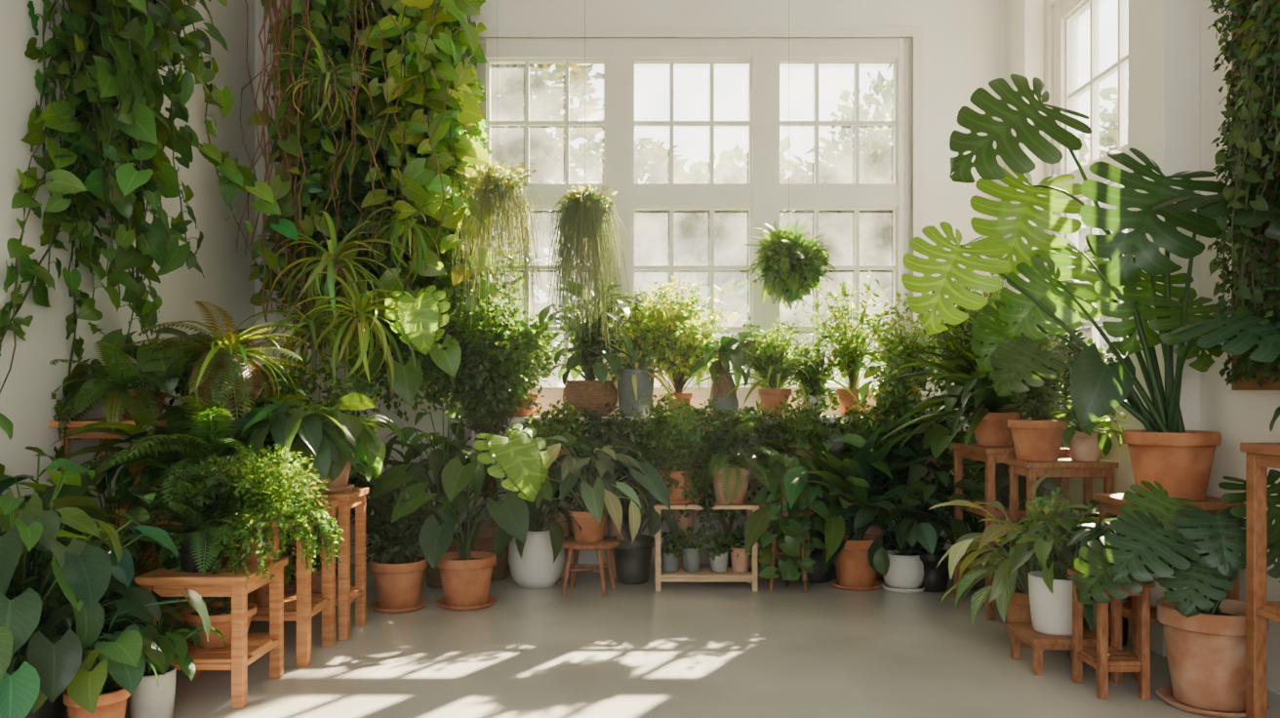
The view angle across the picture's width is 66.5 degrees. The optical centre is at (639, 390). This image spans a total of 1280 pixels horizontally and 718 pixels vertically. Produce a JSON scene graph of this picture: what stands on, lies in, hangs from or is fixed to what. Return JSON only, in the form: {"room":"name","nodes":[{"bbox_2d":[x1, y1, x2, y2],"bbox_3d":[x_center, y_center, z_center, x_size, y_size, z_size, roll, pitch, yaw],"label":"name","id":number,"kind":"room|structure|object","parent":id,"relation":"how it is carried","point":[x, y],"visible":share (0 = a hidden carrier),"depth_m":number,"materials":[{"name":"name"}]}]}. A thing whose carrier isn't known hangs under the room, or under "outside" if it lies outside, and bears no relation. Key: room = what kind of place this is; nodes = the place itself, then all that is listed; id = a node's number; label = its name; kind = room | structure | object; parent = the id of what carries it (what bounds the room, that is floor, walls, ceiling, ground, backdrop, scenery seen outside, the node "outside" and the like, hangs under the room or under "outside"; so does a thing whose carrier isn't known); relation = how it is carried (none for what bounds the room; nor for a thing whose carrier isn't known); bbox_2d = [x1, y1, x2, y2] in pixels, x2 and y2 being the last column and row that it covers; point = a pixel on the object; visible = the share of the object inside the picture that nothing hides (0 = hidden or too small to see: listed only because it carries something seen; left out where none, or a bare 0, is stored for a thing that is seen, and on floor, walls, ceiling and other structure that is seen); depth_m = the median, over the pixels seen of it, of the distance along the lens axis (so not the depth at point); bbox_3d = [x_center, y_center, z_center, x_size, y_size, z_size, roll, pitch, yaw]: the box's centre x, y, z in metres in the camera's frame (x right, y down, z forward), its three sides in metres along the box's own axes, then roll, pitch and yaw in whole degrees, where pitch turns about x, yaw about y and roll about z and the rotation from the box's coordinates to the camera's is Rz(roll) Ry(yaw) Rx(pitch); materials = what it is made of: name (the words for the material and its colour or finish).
{"room":"indoor plant room","nodes":[
{"label":"indoor plant room","id":0,"kind":"room"},
{"bbox_2d":[0,0,254,603],"bbox_3d":[-3.040,-1.000,2.550,0.320,4.600,10.100,0,0,0],"label":"wall","id":1,"kind":"structure","parent":0,"point":[25,396],"depth_m":5.15,"materials":[{"name":"white paint"}]},
{"bbox_2d":[48,418,191,469],"bbox_3d":[-2.630,0.275,5.025,0.500,0.250,0.550,0,0,0],"label":"plant shelf","id":2,"kind":"object","parent":1,"relation":"attached to","point":[75,424],"visible":0.23,"depth_m":4.85,"materials":[{"name":"orange wood"}]},
{"bbox_2d":[49,340,190,440],"bbox_3d":[-2.544,0.015,4.907,0.632,0.498,0.838,0,0,0],"label":"potted fern","id":3,"kind":"object","parent":2,"relation":"on","point":[110,393],"visible":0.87,"depth_m":4.75,"materials":[{"name":"green plant"}]},
{"bbox_2d":[64,320,213,416],"bbox_3d":[-2.517,-0.099,5.245,0.686,0.518,0.817,0,0,0],"label":"potted alocasia","id":4,"kind":"object","parent":2,"relation":"on","point":[115,338],"visible":0.4,"depth_m":4.96,"materials":[{"name":"plant"}]},
{"bbox_2d":[82,300,324,443],"bbox_3d":[-2.177,-0.074,4.935,1.139,0.711,0.761,0,0,-28],"label":"potted fern","id":5,"kind":"object","parent":2,"relation":"on","point":[224,375],"visible":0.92,"depth_m":4.87,"materials":[{"name":"green plant"}]},
{"bbox_2d":[327,240,461,405],"bbox_3d":[-1.599,-0.438,6.495,0.854,1.070,1.091,0,0,0],"label":"monstera","id":6,"kind":"object","parent":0,"point":[420,322],"depth_m":6.14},
{"bbox_2d":[443,160,545,329],"bbox_3d":[-0.954,-1.839,6.519,0.648,2.921,0.607,0,0,0],"label":"hanging plant","id":7,"kind":"object","parent":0,"point":[501,185],"depth_m":6.42,"materials":[{"name":"plant"}]},
{"bbox_2d":[542,0,632,355],"bbox_3d":[-0.356,-1.766,6.552,0.612,3.067,0.563,0,0,0],"label":"hanging rhipsalis","id":8,"kind":"object","parent":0,"point":[583,209],"depth_m":6.47,"materials":[{"name":"plant"}]},
{"bbox_2d":[254,0,1004,563],"bbox_3d":[-0.075,-1.000,7.450,5.610,4.600,0.300,0,0,0],"label":"wall","id":9,"kind":"structure","parent":0,"point":[964,40],"depth_m":7.30,"materials":[{"name":"white paint"}]},
{"bbox_2d":[235,280,382,397],"bbox_3d":[-2.041,-0.314,6.485,0.858,0.734,1.567,0,0,0],"label":"spider plant","id":10,"kind":"object","parent":9,"relation":"attached to","point":[314,332],"depth_m":6.03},
{"bbox_2d":[259,25,388,134],"bbox_3d":[-2.077,-2.002,6.700,0.824,0.600,1.136,0,0,0],"label":"spider plant","id":11,"kind":"object","parent":9,"relation":"attached to","point":[323,91],"depth_m":6.43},
{"bbox_2d":[257,210,409,341],"bbox_3d":[-1.940,-0.689,6.500,0.940,0.759,1.537,0,0,0],"label":"spider plant","id":12,"kind":"object","parent":9,"relation":"attached to","point":[330,262],"depth_m":6.15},
{"bbox_2d":[283,272,415,390],"bbox_3d":[-1.752,-0.349,6.391,0.802,0.698,1.755,0,0,0],"label":"spider plant","id":13,"kind":"object","parent":9,"relation":"attached to","point":[360,325],"depth_m":5.93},
{"bbox_2d":[222,0,496,328],"bbox_3d":[-1.841,-1.731,6.777,1.806,2.731,0.988,0,0,0],"label":"pothos","id":14,"kind":"object","parent":9,"relation":"attached to","point":[428,91],"visible":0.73,"depth_m":6.59,"materials":[{"name":"green plant"}]},
{"bbox_2d":[249,0,534,422],"bbox_3d":[-1.792,-1.578,6.858,2.048,3.621,0.825,0,0,0],"label":"foliage","id":15,"kind":"object","parent":9,"relation":"attached to","point":[347,206],"visible":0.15,"depth_m":6.79,"materials":[{"name":"green plant"}]},
{"bbox_2d":[343,195,452,283],"bbox_3d":[-1.580,-1.004,6.680,0.787,0.604,1.177,0,0,0],"label":"spider plant","id":16,"kind":"object","parent":9,"relation":"attached to","point":[415,233],"depth_m":6.41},
{"bbox_2d":[464,27,922,398],"bbox_3d":[0.400,-1.325,7.355,3.420,2.770,0.150,0,0,0],"label":"window","id":17,"kind":"structure","parent":9,"relation":"in","point":[763,196],"depth_m":7.32,"materials":[{"name":"paint"}]},
{"bbox_2d":[448,415,945,451],"bbox_3d":[0.400,0.320,7.080,3.500,0.260,0.440,0,0,0],"label":"window sill","id":18,"kind":"structure","parent":9,"relation":"attached to","point":[516,420],"depth_m":6.86,"materials":[{"name":"paint"}]},
{"bbox_2d":[530,280,644,416],"bbox_3d":[-0.389,-0.312,6.939,0.964,1.004,0.661,0,0,0],"label":"potted plant","id":19,"kind":"object","parent":18,"relation":"on","point":[590,393],"visible":0.79,"depth_m":6.93,"materials":[{"name":"plant"}]},
{"bbox_2d":[590,325,677,416],"bbox_3d":[-0.061,-0.149,6.968,0.644,0.679,0.605,0,0,0],"label":"bromeliad","id":20,"kind":"object","parent":18,"relation":"on","point":[635,380],"visible":0.92,"depth_m":6.94,"materials":[{"name":"ceramic"}]},
{"bbox_2d":[604,288,668,368],"bbox_3d":[-0.019,-0.284,7.087,0.564,0.949,0.384,0,0,3],"label":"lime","id":21,"kind":"object","parent":18,"relation":"on","point":[634,316],"visible":0.35,"depth_m":7.10,"materials":[{"name":"plant"}]},
{"bbox_2d":[620,271,738,411],"bbox_3d":[0.296,-0.345,6.928,0.887,1.071,0.685,0,0,0],"label":"potted plant","id":22,"kind":"object","parent":18,"relation":"on","point":[679,325],"visible":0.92,"depth_m":6.96,"materials":[{"name":"plant"}]},
{"bbox_2d":[660,328,776,416],"bbox_3d":[0.590,-0.140,6.929,0.889,0.659,0.681,0,0,0],"label":"fern","id":23,"kind":"object","parent":18,"relation":"on","point":[720,389],"visible":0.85,"depth_m":6.93,"materials":[{"name":"green plant"}]},
{"bbox_2d":[689,316,859,416],"bbox_3d":[0.967,-0.144,6.899,1.261,0.779,0.780,0,0,4],"label":"fern","id":24,"kind":"object","parent":18,"relation":"on","point":[777,352],"visible":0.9,"depth_m":6.97,"materials":[{"name":"green plant"}]},
{"bbox_2d":[779,345,855,423],"bbox_3d":[1.260,-0.045,7.045,0.528,0.562,0.518,0,0,-30],"label":"ivy","id":25,"kind":"object","parent":18,"relation":"on","point":[814,387],"visible":0.85,"depth_m":6.93,"materials":[{"name":"green plant"}]},
{"bbox_2d":[794,270,907,416],"bbox_3d":[1.550,-0.328,6.996,0.838,1.036,0.549,0,0,0],"label":"potted plant","id":26,"kind":"object","parent":18,"relation":"on","point":[849,344],"visible":0.91,"depth_m":7.03,"materials":[{"name":"plant"}]},
{"bbox_2d":[838,301,948,403],"bbox_3d":[1.898,-0.225,6.985,0.848,0.831,0.572,0,0,0],"label":"potted croton","id":27,"kind":"object","parent":18,"relation":"on","point":[900,345],"visible":0.56,"depth_m":6.96,"materials":[{"name":"plant"}]},
{"bbox_2d":[65,563,1279,717],"bbox_3d":[0.000,1.350,2.550,6.400,0.100,10.100,0,0,0],"label":"floor","id":28,"kind":"structure","parent":0,"point":[683,649],"depth_m":4.63,"materials":[{"name":"concrete"}]},
{"bbox_2d":[0,446,178,639],"bbox_3d":[-2.419,0.766,4.120,0.882,1.064,1.180,0,0,0],"label":"plant","id":29,"kind":"object","parent":28,"relation":"on","point":[34,506],"visible":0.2,"depth_m":4.00,"materials":[{"name":"green plant"}]},
{"bbox_2d":[15,599,165,717],"bbox_3d":[-1.999,1.040,3.541,0.494,0.517,0.545,0,0,-28],"label":"philodendron","id":30,"kind":"object","parent":28,"relation":"on","point":[86,696],"visible":0.7,"depth_m":3.48,"materials":[{"name":"plant"}]},
{"bbox_2d":[0,458,210,717],"bbox_3d":[-2.251,0.785,3.590,1.217,1.025,1.260,0,0,0],"label":"philodendron","id":31,"kind":"object","parent":28,"relation":"on","point":[82,571],"visible":0.92,"depth_m":3.46,"materials":[{"name":"green plant"}]},
{"bbox_2d":[0,452,232,650],"bbox_3d":[-2.299,0.798,4.484,1.127,1.001,1.292,0,0,0],"label":"potted plant","id":32,"kind":"object","parent":28,"relation":"on","point":[66,490],"visible":0.2,"depth_m":4.33,"materials":[{"name":"green plant"}]},
{"bbox_2d":[92,599,226,717],"bbox_3d":[-1.905,1.072,3.811,0.473,0.452,0.455,0,0,25],"label":"philodendron","id":33,"kind":"object","parent":28,"relation":"on","point":[147,700],"visible":0.44,"depth_m":3.75,"materials":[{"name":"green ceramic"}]},
{"bbox_2d":[134,557,287,708],"bbox_3d":[-1.830,1.030,4.210,0.450,0.540,0.490,0,0,0],"label":"wooden side table","id":34,"kind":"object","parent":28,"relation":"on","point":[246,648],"visible":0.64,"depth_m":4.01,"materials":[{"name":"orange wood"}]},
{"bbox_2d":[117,453,273,575],"bbox_3d":[-1.825,0.517,4.149,0.601,0.486,0.631,0,0,0],"label":"fern","id":35,"kind":"object","parent":34,"relation":"on","point":[197,554],"visible":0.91,"depth_m":4.05,"materials":[{"name":"green plant"}]},
{"bbox_2d":[181,597,256,648],"bbox_3d":[-1.830,0.984,4.250,0.300,0.231,0.300,0,0,0],"label":"potted plant","id":36,"kind":"object","parent":34,"relation":"on","point":[220,613],"visible":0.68,"depth_m":4.15,"materials":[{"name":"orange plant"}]},
{"bbox_2d":[169,442,344,589],"bbox_3d":[-1.686,0.527,4.315,0.726,0.598,0.729,0,0,0],"label":"fern","id":37,"kind":"object","parent":34,"relation":"on","point":[271,517],"visible":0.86,"depth_m":4.24,"materials":[{"name":"green plant"}]},
{"bbox_2d":[97,499,339,667],"bbox_3d":[-2.055,0.930,4.790,1.020,0.740,0.450,0,0,0],"label":"wooden plant stand","id":38,"kind":"object","parent":28,"relation":"on","point":[300,607],"visible":0.33,"depth_m":4.62,"materials":[{"name":"orange wood"}]},
{"bbox_2d":[35,396,231,519],"bbox_3d":[-2.413,0.361,4.820,0.991,0.683,0.898,0,0,-42],"label":"fern","id":39,"kind":"object","parent":38,"relation":"on","point":[126,430],"visible":0.27,"depth_m":4.66,"materials":[{"name":"green plant"}]},
{"bbox_2d":[80,395,319,521],"bbox_3d":[-2.099,0.413,4.760,1.064,0.786,1.025,0,0,0],"label":"fern","id":40,"kind":"object","parent":38,"relation":"on","point":[206,444],"visible":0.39,"depth_m":4.58,"materials":[{"name":"green plant"}]},
{"bbox_2d":[211,399,365,505],"bbox_3d":[-1.716,0.302,4.765,0.691,0.515,0.682,0,0,-26],"label":"potted plant","id":41,"kind":"object","parent":38,"relation":"on","point":[310,434],"visible":0.7,"depth_m":4.65,"materials":[{"name":"plant"}]},
{"bbox_2d":[153,486,369,639],"bbox_3d":[-2.035,0.920,5.245,1.060,0.760,0.380,0,0,0],"label":"table","id":42,"kind":"object","parent":28,"relation":"on","point":[345,593],"visible":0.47,"depth_m":5.12,"materials":[{"name":"orange wood"}]},
{"bbox_2d":[157,362,309,439],"bbox_3d":[-2.123,0.198,5.214,0.916,0.684,0.803,0,0,-31],"label":"potted croton","id":43,"kind":"object","parent":42,"relation":"on","point":[260,399],"visible":0.06,"depth_m":5.22,"materials":[{"name":"plant"}]},
{"bbox_2d":[267,392,405,492],"bbox_3d":[-1.650,0.276,5.229,0.788,0.528,0.724,0,0,-29],"label":"peace lily","id":44,"kind":"object","parent":42,"relation":"on","point":[371,449],"visible":0.44,"depth_m":5.16,"materials":[{"name":"plant"}]},
{"bbox_2d":[268,360,428,585],"bbox_3d":[-1.935,0.557,5.824,1.322,1.482,1.412,0,0,0],"label":"rubber plant","id":45,"kind":"object","parent":28,"relation":"on","point":[369,480],"visible":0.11,"depth_m":5.80,"materials":[{"name":"green plant"}]},
{"bbox_2d":[350,479,451,613],"bbox_3d":[-1.423,0.886,5.862,0.604,0.824,0.640,0,0,0],"label":"potted plant","id":46,"kind":"object","parent":28,"relation":"on","point":[397,569],"visible":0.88,"depth_m":5.72,"materials":[{"name":"green plant"}]},
{"bbox_2d":[358,389,512,588],"bbox_3d":[-1.277,0.647,6.518,1.209,1.303,1.352,0,0,0],"label":"potted plant","id":47,"kind":"object","parent":28,"relation":"on","point":[466,454],"visible":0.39,"depth_m":6.35,"materials":[{"name":"plant"}]},
{"bbox_2d":[369,423,552,610],"bbox_3d":[-1.053,0.749,5.805,1.040,1.098,0.558,0,0,0],"label":"potted plant","id":48,"kind":"object","parent":28,"relation":"on","point":[465,574],"visible":1,"depth_m":5.72,"materials":[{"name":"plant"}]},
{"bbox_2d":[416,272,556,581],"bbox_3d":[-1.065,0.245,6.761,0.927,2.106,1.016,0,0,0],"label":"potted ficus tree","id":49,"kind":"object","parent":28,"relation":"on","point":[491,361],"visible":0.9,"depth_m":6.61,"materials":[{"name":"plant"}]},
{"bbox_2d":[463,480,582,588],"bbox_3d":[-0.731,0.933,6.392,0.911,0.730,1.128,0,0,0],"label":"potted plant","id":50,"kind":"object","parent":28,"relation":"on","point":[538,562],"depth_m":6.34,"materials":[{"name":"ceramic"}]},
{"bbox_2d":[519,396,606,579],"bbox_3d":[-0.562,0.669,6.780,0.613,1.258,0.660,0,0,-24],"label":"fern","id":51,"kind":"object","parent":28,"relation":"on","point":[568,423],"visible":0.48,"depth_m":6.69,"materials":[{"name":"green plant"}]},
{"bbox_2d":[560,536,619,597],"bbox_3d":[-0.330,1.136,6.300,0.400,0.332,0.400,0,0,0],"label":"round stool","id":52,"kind":"object","parent":28,"relation":"on","point":[608,542],"visible":0.83,"depth_m":6.20,"materials":[{"name":"brown wood"}]},
{"bbox_2d":[515,432,670,543],"bbox_3d":[-0.321,0.623,6.303,1.018,0.693,1.053,0,0,0],"label":"potted plant","id":53,"kind":"object","parent":52,"relation":"on","point":[599,497],"visible":0.84,"depth_m":6.07,"materials":[{"name":"plant"}]},
{"bbox_2d":[572,401,652,579],"bbox_3d":[-0.143,0.689,6.742,0.648,1.218,0.604,0,0,37],"label":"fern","id":54,"kind":"object","parent":28,"relation":"on","point":[612,424],"visible":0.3,"depth_m":6.69,"materials":[{"name":"green plant"}]},
{"bbox_2d":[554,416,710,584],"bbox_3d":[-0.079,0.729,6.658,1.061,1.138,0.988,0,0,-40],"label":"potted plant","id":55,"kind":"object","parent":28,"relation":"on","point":[632,560],"visible":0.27,"depth_m":6.50,"materials":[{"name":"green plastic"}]},
{"bbox_2d":[653,500,759,591],"bbox_3d":[0.430,1.022,6.450,0.680,0.555,0.300,0,0,0],"label":"wooden shelf","id":56,"kind":"object","parent":28,"relation":"on","point":[704,574],"visible":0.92,"depth_m":6.31,"materials":[{"name":"brown wood"}]},
{"bbox_2d":[627,384,719,523],"bbox_3d":[0.238,0.437,6.506,0.608,0.950,0.734,0,0,-35],"label":"potted plant","id":57,"kind":"object","parent":56,"relation":"on","point":[673,433],"visible":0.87,"depth_m":6.36,"materials":[{"name":"plant"}]},
{"bbox_2d":[665,402,790,511],"bbox_3d":[0.596,0.449,6.441,0.907,0.751,0.806,0,0,0],"label":"potted plant","id":58,"kind":"object","parent":56,"relation":"on","point":[730,483],"visible":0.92,"depth_m":6.35,"materials":[{"name":"plant"}]},
{"bbox_2d":[683,399,784,566],"bbox_3d":[0.597,0.671,6.710,0.796,1.254,0.755,0,0,-15],"label":"fig","id":59,"kind":"object","parent":28,"relation":"on","point":[727,518],"visible":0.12,"depth_m":6.65,"materials":[{"name":"green plant"}]},
{"bbox_2d":[768,508,814,592],"bbox_3d":[0.980,1.041,6.420,0.340,0.521,0.340,0,0,0],"label":"round stool","id":60,"kind":"object","parent":28,"relation":"on","point":[811,512],"visible":0.36,"depth_m":6.32,"materials":[{"name":"brown wood"}]},
{"bbox_2d":[748,443,830,590],"bbox_3d":[0.965,0.818,6.372,0.521,0.928,0.496,0,0,0],"label":"philodendron","id":61,"kind":"object","parent":60,"relation":"on","point":[789,537],"visible":0.77,"depth_m":6.24,"materials":[{"name":"plant"}]},
{"bbox_2d":[760,398,845,579],"bbox_3d":[1.134,0.672,6.750,0.610,1.251,0.594,0,0,-28],"label":"fern","id":62,"kind":"object","parent":28,"relation":"on","point":[805,428],"visible":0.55,"depth_m":6.69,"materials":[{"name":"green plant"}]},
{"bbox_2d":[743,433,918,582],"bbox_3d":[1.190,0.793,6.645,1.397,1.009,1.246,0,0,0],"label":"potted plant","id":63,"kind":"object","parent":28,"relation":"on","point":[757,523],"visible":0.41,"depth_m":6.22,"materials":[{"name":"green plant"}]},
{"bbox_2d":[768,422,951,591],"bbox_3d":[1.502,0.753,6.499,1.327,1.091,1.276,0,0,0],"label":"potted plant","id":64,"kind":"object","parent":28,"relation":"on","point":[854,571],"visible":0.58,"depth_m":6.30,"materials":[{"name":"green plant"}]},
{"bbox_2d":[825,404,919,579],"bbox_3d":[1.606,0.691,6.736,0.641,1.214,0.613,0,0,-25],"label":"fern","id":65,"kind":"object","parent":28,"relation":"on","point":[859,429],"visible":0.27,"depth_m":6.69,"materials":[{"name":"green plant"}]},
{"bbox_2d":[842,352,947,578],"bbox_3d":[1.765,0.513,6.727,0.741,1.569,0.775,0,0,32],"label":"fig","id":66,"kind":"object","parent":28,"relation":"on","point":[892,398],"visible":0.59,"depth_m":6.65,"materials":[{"name":"green plant"}]},
{"bbox_2d":[820,490,973,593],"bbox_3d":[1.738,0.954,6.343,0.928,0.688,0.947,0,0,35],"label":"potted plant","id":67,"kind":"object","parent":28,"relation":"on","point":[902,572],"visible":0.63,"depth_m":6.23,"materials":[{"name":"plant"}]},
{"bbox_2d":[818,409,999,550],"bbox_3d":[1.926,0.716,6.740,1.420,1.164,1.060,0,0,0],"label":"potted plant","id":68,"kind":"object","parent":28,"relation":"on","point":[942,459],"visible":0.13,"depth_m":6.49,"materials":[{"name":"green plant"}]},
{"bbox_2d":[843,446,999,592],"bbox_3d":[1.925,0.839,6.248,1.012,0.918,1.185,0,0,-31],"label":"potted plant","id":69,"kind":"object","parent":28,"relation":"on","point":[935,580],"visible":0.57,"depth_m":6.24,"materials":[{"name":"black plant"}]},
{"bbox_2d":[899,407,971,549],"bbox_3d":[2.000,0.705,6.762,0.610,1.186,0.655,0,0,-24],"label":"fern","id":70,"kind":"object","parent":28,"relation":"on","point":[931,463],"visible":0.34,"depth_m":6.65,"materials":[{"name":"green plant"}]},
{"bbox_2d":[900,405,1058,575],"bbox_3d":[2.137,0.637,6.654,1.147,1.322,1.232,0,0,0],"label":"potted plant","id":71,"kind":"object","parent":28,"relation":"on","point":[937,438],"visible":0.15,"depth_m":6.35,"materials":[{"name":"plant"}]},
{"bbox_2d":[905,258,1063,591],"bbox_3d":[2.224,0.216,6.335,0.978,2.164,0.997,0,0,0],"label":"fig","id":72,"kind":"object","parent":28,"relation":"on","point":[947,385],"visible":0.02,"depth_m":6.27,"materials":[{"name":"green plant"}]},
{"bbox_2d":[950,442,1070,620],"bbox_3d":[2.190,0.815,5.800,0.490,0.970,0.630,0,0,0],"label":"plant stand","id":73,"kind":"object","parent":28,"relation":"on","point":[989,456],"visible":0.28,"depth_m":5.51,"materials":[{"name":"brown wood"}]},
{"bbox_2d":[878,329,1072,452],"bbox_3d":[2.038,-0.010,5.780,1.321,0.833,1.209,0,0,-41],"label":"potted plant","id":74,"kind":"object","parent":73,"relation":"on","point":[989,419],"visible":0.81,"depth_m":5.70,"materials":[{"name":"plant"}]},
{"bbox_2d":[931,289,1087,444],"bbox_3d":[2.269,-0.170,5.993,0.939,1.000,1.214,0,0,11],"label":"cordyline","id":75,"kind":"object","parent":73,"relation":"on","point":[969,383],"visible":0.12,"depth_m":5.88,"materials":[{"name":"green plant"}]},
{"bbox_2d":[971,463,1058,507],"bbox_3d":[2.186,0.551,5.762,0.462,0.259,0.435,0,0,-21],"label":"potted plant","id":76,"kind":"object","parent":73,"relation":"on","point":[1002,481],"visible":0.51,"depth_m":5.66,"materials":[{"name":"green plant"}]},
{"bbox_2d":[927,466,1119,651],"bbox_3d":[1.992,0.847,5.016,0.992,0.902,0.962,0,0,0],"label":"potted dieffenbachia","id":77,"kind":"object","parent":28,"relation":"on","point":[1012,598],"visible":0.4,"depth_m":4.92,"materials":[{"name":"plant"}]},
{"bbox_2d":[1006,622,1110,676],"bbox_3d":[1.960,1.215,4.590,0.350,0.170,0.330,0,0,0],"label":"plant stand","id":78,"kind":"object","parent":28,"relation":"on","point":[1024,631],"visible":0.62,"depth_m":4.46,"materials":[{"name":"brown wood"}]},
{"bbox_2d":[998,486,1101,636],"bbox_3d":[1.988,0.795,4.571,0.522,0.670,0.578,0,0,45],"label":"potted plant","id":79,"kind":"object","parent":78,"relation":"on","point":[1050,588],"visible":0.84,"depth_m":4.52,"materials":[{"name":"white ceramic"}]},
{"bbox_2d":[1005,458,1118,625],"bbox_3d":[2.275,0.840,5.280,0.480,0.920,0.310,0,0,0],"label":"bench","id":80,"kind":"object","parent":28,"relation":"on","point":[1031,470],"visible":0.42,"depth_m":5.15,"materials":[{"name":"brown wood"}]},
{"bbox_2d":[978,338,1078,461],"bbox_3d":[2.101,0.020,5.283,0.538,0.721,0.543,0,0,0],"label":"potted plant","id":81,"kind":"object","parent":80,"relation":"on","point":[1035,439],"visible":0.55,"depth_m":5.19,"materials":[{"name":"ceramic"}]},
{"bbox_2d":[1044,322,1127,461],"bbox_3d":[2.399,0.005,5.273,0.446,0.750,0.525,0,0,14],"label":"potted peperomia","id":82,"kind":"object","parent":80,"relation":"on","point":[1085,444],"visible":0.34,"depth_m":5.19,"materials":[{"name":"plant"}]},
{"bbox_2d":[1067,568,1155,700],"bbox_3d":[2.035,1.050,4.225,0.240,0.500,0.300,0,0,0],"label":"stool","id":83,"kind":"object","parent":28,"relation":"on","point":[1105,659],"visible":0.71,"depth_m":4.10,"materials":[{"name":"brown wood"}]},
{"bbox_2d":[1094,493,1244,680],"bbox_3d":[2.450,0.900,4.540,0.490,0.800,0.390,0,0,0],"label":"plant stand","id":84,"kind":"object","parent":28,"relation":"on","point":[1109,503],"visible":0.25,"depth_m":4.39,"materials":[{"name":"brown wood"}]},
{"bbox_2d":[901,74,1279,501],"bbox_3d":[2.353,-0.575,4.766,1.074,2.149,1.840,0,0,-35],"label":"monstera","id":85,"kind":"object","parent":84,"relation":"on","point":[1180,460],"visible":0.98,"depth_m":4.66,"materials":[{"name":"plant"}]},
{"bbox_2d":[1072,469,1279,717],"bbox_3d":[2.233,0.803,3.977,0.878,0.990,0.514,0,0,0],"label":"monstera","id":86,"kind":"object","parent":28,"relation":"on","point":[1205,637],"visible":0.89,"depth_m":3.89,"materials":[{"name":"plant"}]},
{"bbox_2d":[1240,442,1279,717],"bbox_3d":[2.505,0.750,3.560,0.420,1.100,0.350,0,0,0],"label":"side table","id":87,"kind":"object","parent":28,"relation":"on","point":[1260,457],"visible":1,"depth_m":3.67,"materials":[{"name":"brown wood"}]},
{"bbox_2d":[1004,0,1279,694],"bbox_3d":[2.890,-1.000,2.550,0.320,4.600,10.100,0,0,0],"label":"wall","id":88,"kind":"structure","parent":0,"point":[1240,416],"depth_m":4.67,"materials":[{"name":"white paint"}]},
{"bbox_2d":[1044,0,1128,391],"bbox_3d":[2.945,-1.355,6.150,0.150,2.830,1.540,0,0,0],"label":"window","id":89,"kind":"structure","parent":88,"relation":"in","point":[1061,17],"depth_m":6.60,"materials":[{"name":"paint"}]},
{"bbox_2d":[1231,0,1279,390],"bbox_3d":[2.705,-1.650,3.835,0.050,3.300,1.170,0,0,0],"label":"board","id":90,"kind":"object","parent":88,"relation":"attached to","point":[1239,385],"visible":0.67,"depth_m":4.22,"materials":[{"name":"brown wood"}]},
{"bbox_2d":[1206,0,1279,388],"bbox_3d":[2.514,-1.620,3.848,0.391,3.223,1.183,0,0,0],"label":"climbing ivy","id":91,"kind":"object","parent":90,"relation":"attached to","point":[1250,107],"visible":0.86,"depth_m":4.08,"materials":[{"name":"green plant"}]},
{"bbox_2d":[1128,0,1199,656],"bbox_3d":[2.640,-1.000,4.925,0.180,4.600,0.350,0,0,0],"label":"wall","id":92,"kind":"structure","parent":0,"point":[1164,35],"depth_m":4.75,"materials":[{"name":"white paint"}]},
{"bbox_3d":[0.000,-3.350,2.550,6.400,0.100,10.100,0,0,0],"label":"ceiling","id":93,"kind":"structure","parent":0,"visible":0},
{"bbox_2d":[0,0,298,471],"bbox_3d":[-2.433,-1.540,4.974,0.855,3.336,1.700,0,0,0],"label":"hanging pothos","id":94,"kind":"object","parent":93,"relation":"hanging from","point":[115,47],"visible":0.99,"depth_m":4.76,"materials":[{"name":"plant"}]},
{"bbox_2d":[235,0,449,342],"bbox_3d":[-1.964,-1.638,6.429,1.436,2.728,0.251,0,0,6],"label":"hanging liana stems","id":95,"kind":"object","parent":93,"relation":"hanging from","point":[277,46],"visible":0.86,"depth_m":6.43,"materials":[{"name":"plant"}]},
{"bbox_2d":[743,0,836,310],"bbox_3d":[1.023,-1.924,6.755,0.605,2.753,0.649,0,0,-28],"label":"hanging plant","id":96,"kind":"object","parent":93,"relation":"hanging from","point":[788,261],"visible":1,"depth_m":6.64,"materials":[{"name":"green plant"}]},
{"label":"outside","id":97,"kind":"structure","parent":0,"visible":0},
{"bbox_3d":[5.000,1.650,33.850,70.000,0.100,52.300,0,0,0],"label":"ground","id":98,"kind":"structure","parent":97,"visible":0},
{"bbox_2d":[490,64,603,311],"bbox_3d":[-3.159,-2.675,16.094,5.424,8.656,4.436,0,0,0],"label":"tree","id":99,"kind":"object","parent":98,"relation":"on","point":[507,81],"visible":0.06,"depth_m":15.33,"materials":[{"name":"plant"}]},
{"bbox_2d":[554,135,813,387],"bbox_3d":[0.952,-1.397,17.071,4.791,6.167,4.856,0,0,0],"label":"tree","id":100,"kind":"object","parent":98,"relation":"on","point":[691,228],"visible":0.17,"depth_m":15.80,"materials":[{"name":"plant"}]},
{"bbox_2d":[493,274,1128,387],"bbox_3d":[2.001,0.249,11.502,30.450,3.244,1.581,0,0,0],"label":"hedge","id":101,"kind":"object","parent":98,"relation":"on","point":[727,290],"visible":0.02,"depth_m":11.28,"materials":[{"name":"green plant"}]},
{"bbox_2d":[779,64,892,387],"bbox_3d":[4.513,-2.336,18.324,6.585,7.980,4.484,0,0,-17],"label":"tree","id":102,"kind":"object","parent":98,"relation":"on","point":[875,158],"visible":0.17,"depth_m":16.97,"materials":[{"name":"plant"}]},
{"bbox_2d":[1078,77,1128,349],"bbox_3d":[8.670,-2.025,16.248,4.484,7.522,5.156,0,0,27],"label":"tree","id":103,"kind":"object","parent":98,"relation":"on","point":[1109,139],"visible":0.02,"depth_m":15.80,"materials":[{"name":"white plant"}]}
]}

